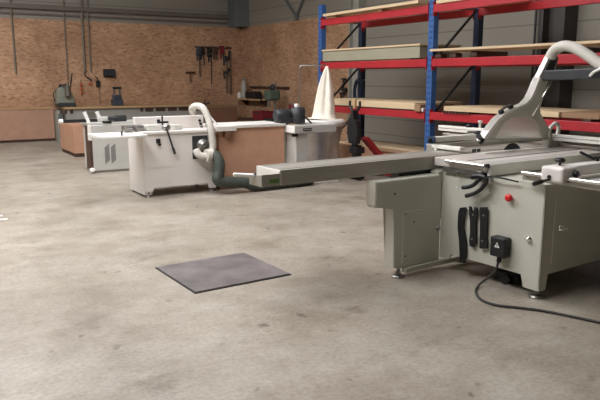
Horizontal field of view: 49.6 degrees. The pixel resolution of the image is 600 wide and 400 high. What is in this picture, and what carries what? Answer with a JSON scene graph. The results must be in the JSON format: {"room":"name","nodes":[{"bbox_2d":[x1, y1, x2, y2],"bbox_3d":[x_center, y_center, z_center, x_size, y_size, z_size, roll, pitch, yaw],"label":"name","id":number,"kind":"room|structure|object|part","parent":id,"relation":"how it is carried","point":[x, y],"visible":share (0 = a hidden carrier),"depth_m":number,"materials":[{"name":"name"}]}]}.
{"room":"woodworking shop","nodes":[
{"label":"woodworking shop","id":0,"kind":"room"},
{"bbox_2d":[0,0,227,27],"bbox_3d":[-8.389,-4.073,14.653,15.650,5.600,0.200,-6,12,-31],"label":"wall","id":1,"kind":"structure","parent":0,"point":[188,6],"depth_m":16.96,"materials":[{"name":"grey metal"}]},
{"bbox_2d":[9,0,16,73],"bbox_3d":[-6.832,-4.999,15.266,0.042,4.005,0.044,-6,12,-31],"label":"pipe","id":2,"kind":"structure","parent":1,"relation":"attached to","point":[9,0],"depth_m":15.47,"materials":[{"name":"grey metal"}]},
{"bbox_2d":[62,0,68,79],"bbox_3d":[-5.811,-5.045,15.899,0.027,4.149,0.028,-6,12,-31],"label":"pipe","id":3,"kind":"structure","parent":1,"relation":"attached to","point":[62,0],"depth_m":16.09,"materials":[{"name":"grey metal"}]},
{"bbox_2d":[79,0,85,71],"bbox_3d":[-5.447,-5.184,16.102,0.057,3.951,0.060,-6,12,-31],"label":"trim","id":4,"kind":"structure","parent":1,"relation":"attached to","point":[81,12],"depth_m":16.29,"materials":[{"name":"grey metal"}]},
{"bbox_2d":[86,0,91,71],"bbox_3d":[-5.319,-5.199,16.179,0.034,3.950,0.036,-6,12,-31],"label":"trim","id":5,"kind":"structure","parent":1,"relation":"attached to","point":[86,0],"depth_m":16.37,"materials":[{"name":"grey metal"}]},
{"bbox_2d":[95,76,99,104],"bbox_3d":[-5.190,-2.802,16.698,0.120,0.770,0.060,-6,12,-31],"label":"plug","id":6,"kind":"object","parent":1,"relation":"hanging from","point":[97,80],"visible":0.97,"depth_m":16.65,"materials":[{"name":"black plastic"}]},
{"bbox_2d":[103,69,115,76],"bbox_3d":[-4.919,-3.275,16.767,0.298,0.201,0.100,-6,12,-31],"label":"box","id":7,"kind":"object","parent":1,"relation":"attached to","point":[106,72],"visible":1,"depth_m":16.72,"materials":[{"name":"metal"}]},
{"bbox_2d":[0,2,227,23],"bbox_3d":[-8.501,-4.342,14.352,15.200,0.240,0.100,-6,12,-31],"label":"trim","id":8,"kind":"structure","parent":1,"relation":"attached to","point":[2,4],"depth_m":16.53,"materials":[{"name":"grey metal"}]},
{"bbox_2d":[0,17,241,121],"bbox_3d":[-8.328,-2.728,14.806,15.650,2.900,0.030,-6,12,-31],"label":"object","id":9,"kind":"structure","parent":1,"relation":"attached to","point":[150,62],"depth_m":16.90,"materials":[{"name":"brown wood"}]},
{"bbox_2d":[195,46,230,48],"bbox_3d":[-2.405,-4.252,18.152,1.095,0.066,0.110,-6,12,-31],"label":"rail","id":10,"kind":"object","parent":1,"relation":"attached to","point":[195,46],"visible":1,"depth_m":18.26,"materials":[{"name":"brown wood"}]},
{"bbox_2d":[196,46,200,76],"bbox_3d":[-2.810,-3.831,18.009,0.141,0.831,0.055,-6,12,-31],"label":"clamp","id":11,"kind":"object","parent":10,"relation":"hanging from","point":[198,49],"visible":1,"depth_m":17.95,"materials":[{"name":"metal"}]},
{"bbox_2d":[200,46,204,65],"bbox_3d":[-2.708,-3.992,18.044,0.140,0.532,0.055,-6,12,-31],"label":"clamp","id":12,"kind":"object","parent":10,"relation":"hanging from","point":[202,52],"visible":1,"depth_m":18.01,"materials":[{"name":"metal"}]},
{"bbox_2d":[207,47,211,83],"bbox_3d":[-2.526,-3.765,18.200,0.162,1.019,0.055,-6,12,-31],"label":"clamp","id":13,"kind":"object","parent":10,"relation":"hanging from","point":[209,49],"visible":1,"depth_m":18.13,"materials":[{"name":"metal"}]},
{"bbox_2d":[213,47,217,59],"bbox_3d":[-2.371,-4.111,18.233,0.140,0.359,0.055,-6,12,-31],"label":"clamp","id":14,"kind":"object","parent":10,"relation":"hanging from","point":[215,49],"visible":1,"depth_m":18.21,"materials":[{"name":"metal"}]},
{"bbox_2d":[220,46,224,58],"bbox_3d":[-2.198,-4.168,18.331,0.140,0.348,0.055,-6,12,-31],"label":"clamp","id":15,"kind":"object","parent":10,"relation":"hanging from","point":[222,51],"visible":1,"depth_m":18.30,"materials":[{"name":"metal"}]},
{"bbox_2d":[223,56,227,92],"bbox_3d":[-2.119,-3.570,18.496,0.142,1.037,0.060,-6,12,-31],"label":"clamp","id":16,"kind":"object","parent":10,"relation":"hanging from","point":[225,58],"visible":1,"depth_m":18.47,"materials":[{"name":"metal"}]},
{"bbox_2d":[227,51,231,93],"bbox_3d":[-2.023,-3.635,18.544,0.143,1.208,0.075,-6,12,-31],"label":"clamp","id":17,"kind":"object","parent":10,"relation":"hanging from","point":[229,52],"visible":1,"depth_m":18.51,"materials":[{"name":"metal"}]},
{"bbox_2d":[0,140,599,399],"bbox_3d":[-2.503,0.535,5.822,15.650,0.200,22.200,-6,12,-31],"label":"floor","id":18,"kind":"structure","parent":0,"point":[87,312],"depth_m":4.30,"materials":[{"name":"concrete"}]},
{"bbox_2d":[0,107,54,142],"bbox_3d":[-9.607,-1.481,13.854,8.250,0.800,0.570,-6,12,-31],"label":"workbench","id":19,"kind":"object","parent":18,"relation":"on","point":[17,124],"visible":1,"depth_m":15.45,"materials":[{"name":"brown wood"}]},
{"bbox_2d":[0,107,52,109],"bbox_3d":[-9.607,-1.862,13.782,8.250,0.025,0.570,-6,12,-31],"label":"countertop","id":20,"kind":"structure","parent":19,"relation":"on","point":[11,108],"depth_m":15.53,"materials":[{"name":"brown wood"}]},
{"bbox_2d":[53,110,62,141],"bbox_3d":[-5.853,-1.798,15.761,0.130,0.720,0.525,-6,12,-31],"label":"locker","id":21,"kind":"object","parent":18,"relation":"on","point":[57,115],"visible":0.62,"depth_m":15.60,"materials":[{"name":"metal"}]},
{"bbox_3d":[-5.726,-1.761,15.560,0.090,0.600,0.009,-6,12,-31],"label":"door","id":22,"kind":"part","parent":21,"relation":"part of","materials":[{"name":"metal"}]},
{"bbox_2d":[59,123,84,156],"bbox_3d":[-4.281,-1.283,13.153,0.850,0.670,1.200,-6,12,-31],"label":"storage cabinet","id":23,"kind":"object","parent":18,"relation":"on","point":[71,134],"visible":0.35,"depth_m":12.58,"materials":[{"name":"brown wood"}]},
{"bbox_2d":[58,111,132,172],"bbox_3d":[-3.199,-0.977,10.702,1.440,0.972,0.612,-6,12,-31],"label":"surface planer","id":24,"kind":"object","parent":18,"relation":"on","point":[101,155],"visible":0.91,"depth_m":10.50,"materials":[{"name":"white metal"}]},
{"bbox_3d":[-3.443,-1.279,10.476,0.730,0.050,0.060,-6,12,-31],"label":"fence rail","id":25,"kind":"part","parent":24,"relation":"part of","materials":[{"name":"metal"}]},
{"bbox_3d":[-3.370,-1.376,10.503,0.158,0.110,0.020,-6,12,-31],"label":"guard plate","id":26,"kind":"part","parent":24,"relation":"part of","materials":[{"name":"metal"}]},
{"bbox_2d":[105,144,109,163],"bbox_3d":[-3.115,-0.746,10.505,0.075,0.330,0.005,-6,12,-31],"label":"vent","id":27,"kind":"object","parent":24,"relation":"attached to","point":[107,146],"depth_m":10.51,"materials":[{"name":"grey metal"}]},
{"bbox_2d":[111,144,115,162],"bbox_3d":[-3.030,-0.755,10.557,0.075,0.330,0.005,-6,12,-31],"label":"vent","id":28,"kind":"object","parent":24,"relation":"attached to","point":[113,146],"depth_m":10.56,"materials":[{"name":"grey metal"}]},
{"bbox_2d":[56,103,203,122],"bbox_3d":[-4.358,-2.034,16.761,3.669,0.815,1.050,-6,12,-31],"label":"workbench","id":29,"kind":"object","parent":18,"relation":"on","point":[171,109],"visible":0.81,"depth_m":16.32,"materials":[{"name":"brown wood"}]},
{"bbox_2d":[53,73,75,106],"bbox_3d":[-5.676,-2.643,15.624,0.483,0.802,0.475,-6,12,-31],"label":"machine","id":30,"kind":"object","parent":29,"relation":"on","point":[64,97],"visible":1,"depth_m":15.55,"materials":[{"name":"metal"}]},
{"bbox_2d":[111,87,122,105],"bbox_3d":[-4.608,-2.612,16.358,0.260,0.470,0.220,-6,12,-31],"label":"bench vice","id":31,"kind":"object","parent":29,"relation":"on","point":[116,100],"visible":1,"depth_m":16.29,"materials":[{"name":"metal"}]},
{"bbox_2d":[56,103,192,108],"bbox_3d":[-4.312,-2.418,16.718,3.560,0.045,1.050,-6,12,-31],"label":"countertop","id":32,"kind":"structure","parent":29,"relation":"on","point":[170,104],"depth_m":16.47,"materials":[{"name":"brown wood"}]},
{"bbox_2d":[88,100,217,197],"bbox_3d":[-1.830,-0.675,8.452,1.747,1.209,0.930,-6,12,-31],"label":"planer thicknesser","id":33,"kind":"object","parent":18,"relation":"on","point":[164,151],"visible":0.97,"depth_m":8.42,"materials":[{"name":"metal"}]},
{"bbox_3d":[-1.760,-0.624,8.282,0.420,0.410,0.005,-6,12,-31],"label":"panel","id":34,"kind":"part","parent":33,"relation":"part of","materials":[{"name":"white metal"}]},
{"bbox_3d":[-1.750,-1.038,8.691,0.960,0.165,0.080,-6,12,-31],"label":"fence panel","id":35,"kind":"part","parent":33,"relation":"part of","materials":[{"name":"white metal"}]},
{"bbox_3d":[-1.649,-0.743,8.291,0.123,0.327,0.067,-6,12,-31],"label":"feed lever","id":36,"kind":"part","parent":33,"relation":"part of","materials":[{"name":"metal"}]},
{"bbox_3d":[-1.623,-0.958,8.535,0.120,0.065,0.140,-6,12,-31],"label":"motor","id":37,"kind":"part","parent":33,"relation":"part of","materials":[{"name":"white metal"}]},
{"bbox_2d":[203,105,236,122],"bbox_3d":[-2.394,-2.230,17.980,0.970,0.750,1.015,-6,12,-31],"label":"base cabinet","id":38,"kind":"object","parent":18,"relation":"on","point":[219,113],"visible":0.36,"depth_m":17.58,"materials":[{"name":"brown wood"}]},
{"bbox_2d":[206,105,236,107],"bbox_3d":[-2.394,-2.584,17.913,0.970,0.030,1.015,-6,12,-31],"label":"countertop","id":39,"kind":"structure","parent":38,"relation":"on","point":[208,106],"depth_m":17.59,"materials":[{"name":"brown wood"}]},
{"bbox_2d":[155,252,291,293],"bbox_3d":[-0.614,0.558,5.124,0.814,0.012,0.762,-7,13,-33],"label":"floor plate","id":40,"kind":"object","parent":18,"relation":"on","point":[215,273],"visible":1,"depth_m":5.06,"materials":[{"name":"metal"}]},
{"bbox_2d":[203,121,285,189],"bbox_3d":[-0.815,-0.653,9.255,1.100,0.870,0.700,-6,12,-31],"label":"bench","id":41,"kind":"object","parent":18,"relation":"on","point":[243,146],"visible":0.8,"depth_m":9.02,"materials":[{"name":"brown wood"}]},
{"bbox_2d":[203,121,285,128],"bbox_3d":[-0.820,-1.068,9.216,1.070,0.040,0.630,-6,12,-31],"label":"countertop","id":42,"kind":"structure","parent":41,"relation":"on","point":[247,124],"depth_m":9.12,"materials":[{"name":"plastic"}]},
{"bbox_3d":[-0.816,-0.664,9.312,1.020,0.790,0.600,-6,12,-31],"label":"panel","id":43,"kind":"part","parent":41,"relation":"part of","materials":[{"name":"brown wood"}]},
{"bbox_2d":[204,149,313,190],"bbox_3d":[-0.502,-0.433,8.815,1.590,0.592,0.280,-6,12,-28],"label":"hose","id":44,"kind":"object","parent":18,"relation":"on","point":[218,178],"visible":0.7,"depth_m":8.46,"materials":[{"name":"grey plastic"}]},
{"bbox_2d":[239,117,286,140],"bbox_3d":[-0.368,-1.752,16.272,0.680,0.440,3.750,-6,12,-31],"label":"bench","id":45,"kind":"object","parent":18,"relation":"on","point":[248,118],"visible":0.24,"depth_m":17.23,"materials":[{"name":"brown wood"}]},
{"bbox_2d":[239,117,273,121],"bbox_3d":[-0.368,-1.948,16.235,0.680,0.040,3.750,-6,12,-31],"label":"countertop","id":46,"kind":"structure","parent":45,"relation":"on","point":[249,118],"depth_m":17.09,"materials":[{"name":"brown wood"}]},
{"bbox_2d":[252,110,273,119],"bbox_3d":[-0.960,-2.204,16.891,0.360,0.220,0.540,-6,12,-31],"label":"crate","id":47,"kind":"object","parent":45,"relation":"on","point":[260,114],"visible":0.91,"depth_m":16.70,"materials":[{"name":"red plastic"}]},
{"bbox_2d":[259,82,279,120],"bbox_3d":[-0.747,-2.499,16.488,0.416,0.950,0.455,-6,12,-31],"label":"press","id":48,"kind":"object","parent":45,"relation":"on","point":[272,94],"visible":0.89,"depth_m":16.36,"materials":[{"name":"metal"}]},
{"bbox_2d":[273,104,337,183],"bbox_3d":[0.032,-0.841,9.520,0.890,1.140,0.628,-6,12,-31],"label":"spindle moulder","id":49,"kind":"object","parent":18,"relation":"on","point":[297,129],"visible":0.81,"depth_m":9.25,"materials":[{"name":"metal"}]},
{"bbox_3d":[-0.239,-1.198,9.299,0.270,0.205,0.200,-6,12,-31],"label":"motor","id":50,"kind":"part","parent":49,"relation":"part of","materials":[{"name":"metal"}]},
{"bbox_3d":[-0.232,-0.641,9.420,0.040,0.685,0.060,-6,12,-31],"label":"post","id":51,"kind":"part","parent":49,"relation":"part of","materials":[{"name":"wood"}]},
{"bbox_3d":[-0.230,-1.026,9.314,0.012,0.100,0.600,-6,12,-31],"label":"plate","id":52,"kind":"part","parent":49,"relation":"part of","materials":[{"name":"white metal"}]},
{"bbox_2d":[298,64,345,160],"bbox_3d":[0.327,-1.280,10.297,0.800,1.717,0.800,-6,12,-31],"label":"collector","id":53,"kind":"object","parent":18,"relation":"on","point":[321,145],"visible":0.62,"depth_m":10.14,"materials":[{"name":"fabric"}]},
{"bbox_2d":[339,143,393,157],"bbox_3d":[1.473,-0.657,10.549,0.930,0.400,2.400,-6,12,-31],"label":"stack","id":54,"kind":"object","parent":18,"relation":"on","point":[343,148],"visible":0.11,"depth_m":10.76,"materials":[{"name":"brown wood"}]},
{"bbox_2d":[339,140,423,151],"bbox_3d":[1.534,-0.860,10.477,0.700,0.025,2.220,-6,12,-31],"label":"board","id":55,"kind":"object","parent":54,"relation":"on","point":[383,144],"visible":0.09,"depth_m":10.53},
{"bbox_2d":[378,147,408,152],"bbox_3d":[1.463,-0.724,9.740,0.150,0.030,1.020,-6,12,-31],"label":"board","id":56,"kind":"object","parent":54,"relation":"on","point":[379,148],"visible":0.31,"depth_m":9.77,"materials":[{"name":"beige wood"}]},
{"bbox_2d":[347,99,390,180],"bbox_3d":[1.343,-0.949,9.934,1.370,1.200,0.480,-6,12,-31],"label":"truck","id":57,"kind":"object","parent":18,"relation":"on","point":[354,133],"visible":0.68,"depth_m":9.58,"materials":[{"name":"red paint"}]},
{"bbox_3d":[0.811,-1.041,9.582,0.119,0.568,0.260,-6,12,-31],"label":"handle","id":58,"kind":"part","parent":57,"relation":"part of","materials":[{"name":"black plastic"}]},
{"bbox_3d":[0.801,-1.409,9.510,0.040,0.140,0.045,-6,12,-31],"label":"release lever","id":59,"kind":"part","parent":57,"relation":"part of","materials":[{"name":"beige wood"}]},
{"bbox_3d":[1.113,-0.775,9.822,0.390,0.382,0.140,-6,12,-31],"label":"frame","id":60,"kind":"part","parent":57,"relation":"part of","materials":[{"name":"red paint"}]},
{"bbox_2d":[233,40,599,323],"bbox_3d":[1.369,-0.271,4.693,3.478,1.802,3.570,-7,13,-34],"label":"saw","id":61,"kind":"object","parent":18,"relation":"on","point":[542,198],"visible":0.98,"depth_m":4.83,"materials":[{"name":"silver metal"}]},
{"bbox_3d":[-0.368,-0.164,4.288,0.144,0.031,0.050,-2,11,-10],"label":"push handle","id":62,"kind":"part","parent":61,"relation":"part of","materials":[{"name":"white metal"}]},
{"bbox_3d":[0.882,0.273,4.989,0.262,0.399,0.008,-7,13,-34],"label":"access panel","id":63,"kind":"part","parent":61,"relation":"part of","materials":[{"name":"grey metal"}]},
{"bbox_3d":[1.097,0.497,5.191,0.730,0.037,0.050,-7,13,-34],"label":"rail","id":64,"kind":"part","parent":61,"relation":"part of","materials":[{"name":"grey metal"}]},
{"bbox_3d":[1.649,-0.684,6.830,0.360,0.055,0.070,-7,13,-34],"label":"rail","id":65,"kind":"part","parent":61,"relation":"part of","materials":[{"name":"metal"}]},
{"bbox_2d":[457,207,466,261],"bbox_3d":[1.233,0.265,4.939,0.014,0.435,0.094,-7,13,-34],"label":"stick","id":66,"kind":"object","parent":61,"relation":"hanging from","point":[462,211],"visible":1,"depth_m":4.93,"materials":[{"name":"black plastic"}]},
{"bbox_3d":[1.256,-0.121,4.760,0.031,0.114,0.172,-7,13,-34],"label":"clamp lever","id":67,"kind":"part","parent":61,"relation":"part of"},
{"bbox_2d":[469,206,477,246],"bbox_3d":[1.288,0.199,4.844,0.016,0.308,0.087,-7,13,-34],"label":"wrench","id":68,"kind":"object","parent":61,"relation":"hanging from","point":[473,215],"visible":1,"depth_m":4.83,"materials":[{"name":"metal"}]},
{"bbox_3d":[1.285,-0.090,4.724,0.031,0.181,0.204,-7,13,-34],"label":"clamp lever","id":69,"kind":"part","parent":61,"relation":"part of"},
{"bbox_3d":[1.692,-0.523,5.957,1.420,0.060,0.080,-7,13,-34],"label":"outrigger rail","id":70,"kind":"part","parent":61,"relation":"part of","materials":[{"name":"metal"}]},
{"bbox_2d":[479,207,487,248],"bbox_3d":[1.346,0.206,4.761,0.016,0.321,0.093,-7,13,-34],"label":"wrench","id":71,"kind":"object","parent":61,"relation":"hanging from","point":[483,211],"visible":1,"depth_m":4.75,"materials":[{"name":"metal"}]},
{"bbox_3d":[1.744,-0.417,5.497,0.670,0.003,0.085,-7,13,-34],"label":"throat plate","id":72,"kind":"part","parent":61,"relation":"part of","materials":[{"name":"metal"}]},
{"bbox_3d":[1.826,-0.342,5.615,0.300,0.300,0.004,-7,13,-34],"label":"saw blade","id":73,"kind":"part","parent":61,"relation":"part of","materials":[{"name":"metal"}]},
{"bbox_2d":[476,57,558,143],"bbox_3d":[1.840,-0.847,5.455,1.084,0.738,0.169,-6,12,-31],"label":"hood","id":74,"kind":"object","parent":61,"relation":"attached to","point":[523,121],"depth_m":5.54,"materials":[{"name":"silver metal"}]},
{"bbox_3d":[1.523,-0.123,4.094,0.141,0.063,0.028,-5,12,-26],"label":"release lever","id":75,"kind":"part","parent":61,"relation":"part of","materials":[{"name":"black plastic"}]},
{"bbox_3d":[1.663,-0.245,4.157,0.063,0.048,0.063,7,13,32],"label":"lock knob","id":76,"kind":"part","parent":61,"relation":"part of","materials":[{"name":"black plastic"}]},
{"bbox_3d":[1.889,-0.074,3.767,0.029,0.029,1.420,-7,13,-34],"label":"guide rail","id":77,"kind":"part","parent":61,"relation":"part of","materials":[{"name":"silver metal"}]},
{"bbox_3d":[2.663,-0.949,4.790,0.070,0.140,1.960,-7,13,-34],"label":"overhead arm","id":78,"kind":"part","parent":61,"relation":"part of","materials":[{"name":"metal"}]},
{"bbox_3d":[2.130,0.145,4.705,0.980,0.490,0.007,-7,13,-34],"label":"door","id":79,"kind":"part","parent":61,"relation":"part of","materials":[{"name":"grey metal"}]},
{"bbox_3d":[1.741,-0.163,4.093,0.044,0.044,0.028,-7,13,-34],"label":"knob","id":80,"kind":"part","parent":61,"relation":"part of","materials":[{"name":"black plastic"}]},
{"bbox_3d":[1.955,-0.296,4.378,0.147,0.067,0.048,0,11,2],"label":"clamp handle","id":81,"kind":"part","parent":61,"relation":"part of","materials":[{"name":"black plastic"}]},
{"bbox_2d":[318,0,599,150],"bbox_3d":[2.183,-1.728,9.207,1.020,3.000,5.666,-6,12,-31],"label":"rack","id":82,"kind":"object","parent":18,"relation":"on","point":[476,9],"depth_m":9.07,"materials":[{"name":"metal"}]},
{"bbox_3d":[1.093,-1.933,11.682,0.160,0.517,0.316,-6,12,-31],"label":"cable coil","id":83,"kind":"part","parent":82,"relation":"part of","materials":[{"name":"blue plastic"}]},
{"bbox_2d":[335,105,413,110],"bbox_3d":[1.419,-1.499,10.441,0.910,0.020,2.320,-6,12,-31],"label":"board","id":84,"kind":"object","parent":82,"relation":"on","point":[335,105],"visible":0.24,"depth_m":9.90,"materials":[{"name":"brown wood"}]},
{"bbox_2d":[334,98,461,109],"bbox_3d":[1.406,-1.556,10.433,0.930,0.095,2.340,-6,12,-31],"label":"board","id":85,"kind":"object","parent":84,"relation":"on","point":[365,102],"visible":0.68,"depth_m":9.91,"materials":[{"name":"beige wood"}]},
{"bbox_2d":[322,44,460,62],"bbox_3d":[1.353,-2.310,10.330,0.800,0.215,2.500,-6,12,-31],"label":"stack","id":86,"kind":"object","parent":82,"relation":"on","point":[407,51],"visible":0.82,"depth_m":9.85,"materials":[{"name":"brown wood"}]},
{"bbox_2d":[378,9,423,14],"bbox_3d":[1.583,-2.866,9.904,0.920,0.035,0.100,-6,12,-31],"label":"bearer","id":87,"kind":"object","parent":82,"relation":"on","point":[379,10],"visible":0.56,"depth_m":9.68,"materials":[{"name":"brown wood"}]},
{"bbox_2d":[323,0,428,16],"bbox_3d":[1.413,-2.943,10.112,0.980,0.040,2.350,-6,12,-31],"label":"board","id":88,"kind":"object","parent":87,"relation":"on","point":[416,3],"visible":0.46,"depth_m":9.62,"materials":[{"name":"beige wood"}]},
{"bbox_2d":[414,104,453,111],"bbox_3d":[1.925,-1.325,9.311,0.650,0.095,0.125,-6,12,-31],"label":"board","id":89,"kind":"object","parent":82,"relation":"on","point":[417,107],"visible":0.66,"depth_m":9.17,"materials":[{"name":"brown wood"}]},
{"bbox_2d":[435,54,446,58],"bbox_3d":[1.907,-1.946,8.798,0.130,0.065,0.120,-6,12,-31],"label":"block","id":90,"kind":"object","parent":82,"relation":"on","point":[437,56],"visible":0.9,"depth_m":8.75,"materials":[{"name":"brown wood"}]},
{"bbox_2d":[450,53,461,57],"bbox_3d":[2.054,-1.902,8.564,0.130,0.065,0.120,-6,12,-31],"label":"block","id":91,"kind":"object","parent":82,"relation":"on","point":[452,55],"visible":0.98,"depth_m":8.52,"materials":[{"name":"brown wood"}]},
{"bbox_2d":[470,52,482,56],"bbox_3d":[2.244,-1.846,8.262,0.130,0.065,0.120,-6,12,-31],"label":"block","id":92,"kind":"object","parent":82,"relation":"on","point":[472,54],"visible":0.93,"depth_m":8.22,"materials":[{"name":"brown wood"}]},
{"bbox_2d":[436,0,531,6],"bbox_3d":[2.420,-2.676,8.552,0.930,0.160,0.800,-6,12,-31],"label":"board","id":93,"kind":"object","parent":82,"relation":"on","point":[437,1],"visible":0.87,"depth_m":8.54,"materials":[{"name":"beige wood"}]},
{"bbox_2d":[471,51,507,56],"bbox_3d":[2.560,-1.957,8.775,0.600,0.095,0.100,-6,12,-31],"label":"bearer","id":94,"kind":"object","parent":82,"relation":"on","point":[485,53],"visible":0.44,"depth_m":8.73,"materials":[{"name":"brown wood"}]},
{"bbox_2d":[430,40,599,52],"bbox_3d":[2.763,-1.842,7.824,0.660,0.030,2.760,-6,12,-31],"label":"board","id":95,"kind":"object","parent":82,"relation":"on","point":[596,43],"visible":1,"depth_m":7.90,"materials":[{"name":"beige wood"}]},
{"bbox_2d":[442,105,599,121],"bbox_3d":[2.896,-1.079,8.009,0.890,0.092,2.290,-6,12,-31],"label":"stack","id":96,"kind":"object","parent":82,"relation":"on","point":[587,115],"visible":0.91,"depth_m":7.78,"materials":[{"name":"brown wood"}]},
{"bbox_2d":[561,47,599,53],"bbox_3d":[3.296,-1.738,7.605,0.600,0.095,0.100,-6,12,-31],"label":"bearer","id":97,"kind":"object","parent":82,"relation":"on","point":[595,50],"visible":0.15,"depth_m":7.63,"materials":[{"name":"brown wood"}]},
{"bbox_2d":[242,0,599,150],"bbox_3d":[4.239,-3.083,9.380,0.200,5.600,22.200,-6,12,-31],"label":"wall","id":98,"kind":"structure","parent":0,"point":[498,85],"depth_m":11.89,"materials":[{"name":"grey metal"}]},
{"bbox_2d":[227,0,248,27],"bbox_3d":[-1.726,-6.181,18.025,0.420,2.700,0.500,-6,12,-31],"label":"trim","id":99,"kind":"structure","parent":98,"relation":"attached to","point":[238,10],"depth_m":18.05,"materials":[{"name":"metal"}]},
{"bbox_2d":[235,98,266,106],"bbox_3d":[-1.337,-2.705,18.046,0.330,0.220,1.388,-6,12,-31],"label":"wall shelf","id":100,"kind":"object","parent":98,"relation":"attached to","point":[264,102],"visible":0.73,"depth_m":17.69,"materials":[{"name":"brown wood"}]},
{"bbox_2d":[241,78,246,97],"bbox_3d":[-1.582,-3.153,18.318,0.160,0.560,0.160,-6,12,-31],"label":"bottle","id":101,"kind":"object","parent":100,"relation":"on","point":[243,84],"visible":0.87,"depth_m":18.26,"materials":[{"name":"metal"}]},
{"bbox_2d":[245,89,260,98],"bbox_3d":[-1.287,-2.925,17.892,0.222,0.268,0.560,-6,12,-31],"label":"tool case","id":102,"kind":"object","parent":100,"relation":"on","point":[251,94],"visible":0.98,"depth_m":17.71,"materials":[{"name":"plastic"}]},
{"bbox_2d":[250,86,288,88],"bbox_3d":[-0.877,-3.023,17.448,0.123,0.065,2.102,-6,12,-31],"label":"rail","id":103,"kind":"object","parent":98,"relation":"attached to","point":[265,87],"visible":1,"depth_m":17.43,"materials":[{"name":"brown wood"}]},
{"bbox_2d":[284,0,303,20],"bbox_3d":[-0.261,-5.138,16.127,0.070,1.364,2.295,-6,12,-31],"label":"trim","id":104,"kind":"structure","parent":98,"relation":"attached to","point":[296,17],"depth_m":15.94,"materials":[{"name":"metal"}]},
{"bbox_2d":[241,17,348,140],"bbox_3d":[-0.252,-3.057,16.560,0.030,2.900,5.420,-6,12,-31],"label":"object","id":105,"kind":"structure","parent":98,"relation":"attached to","point":[275,52],"depth_m":16.50,"materials":[{"name":"brown wood"}]},
{"bbox_2d":[341,78,346,96],"bbox_3d":[0.983,-2.503,14.466,0.050,0.418,0.180,-6,12,-31],"label":"clamp","id":106,"kind":"object","parent":98,"relation":"hanging from","point":[343,89],"visible":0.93,"depth_m":14.45,"materials":[{"name":"metal"}]},
{"bbox_2d":[347,0,365,140],"bbox_3d":[1.221,-3.914,13.809,0.200,5.600,0.340,-6,12,-31],"label":"trim","id":107,"kind":"structure","parent":98,"relation":"attached to","point":[353,4],"depth_m":13.95,"materials":[{"name":"grey metal"}]},
{"bbox_2d":[530,0,541,83],"bbox_3d":[3.686,-3.192,9.961,0.060,5.600,0.148,-6,12,-31],"label":"trim","id":108,"kind":"structure","parent":98,"relation":"attached to","point":[535,19],"depth_m":10.09,"materials":[{"name":"metal"}]},
{"bbox_2d":[536,6,578,147],"bbox_3d":[3.840,-3.115,9.548,0.300,5.600,0.410,-6,12,-31],"label":"trim","id":109,"kind":"structure","parent":98,"relation":"attached to","point":[557,24],"depth_m":9.68,"materials":[{"name":"grey metal"}]}
]}

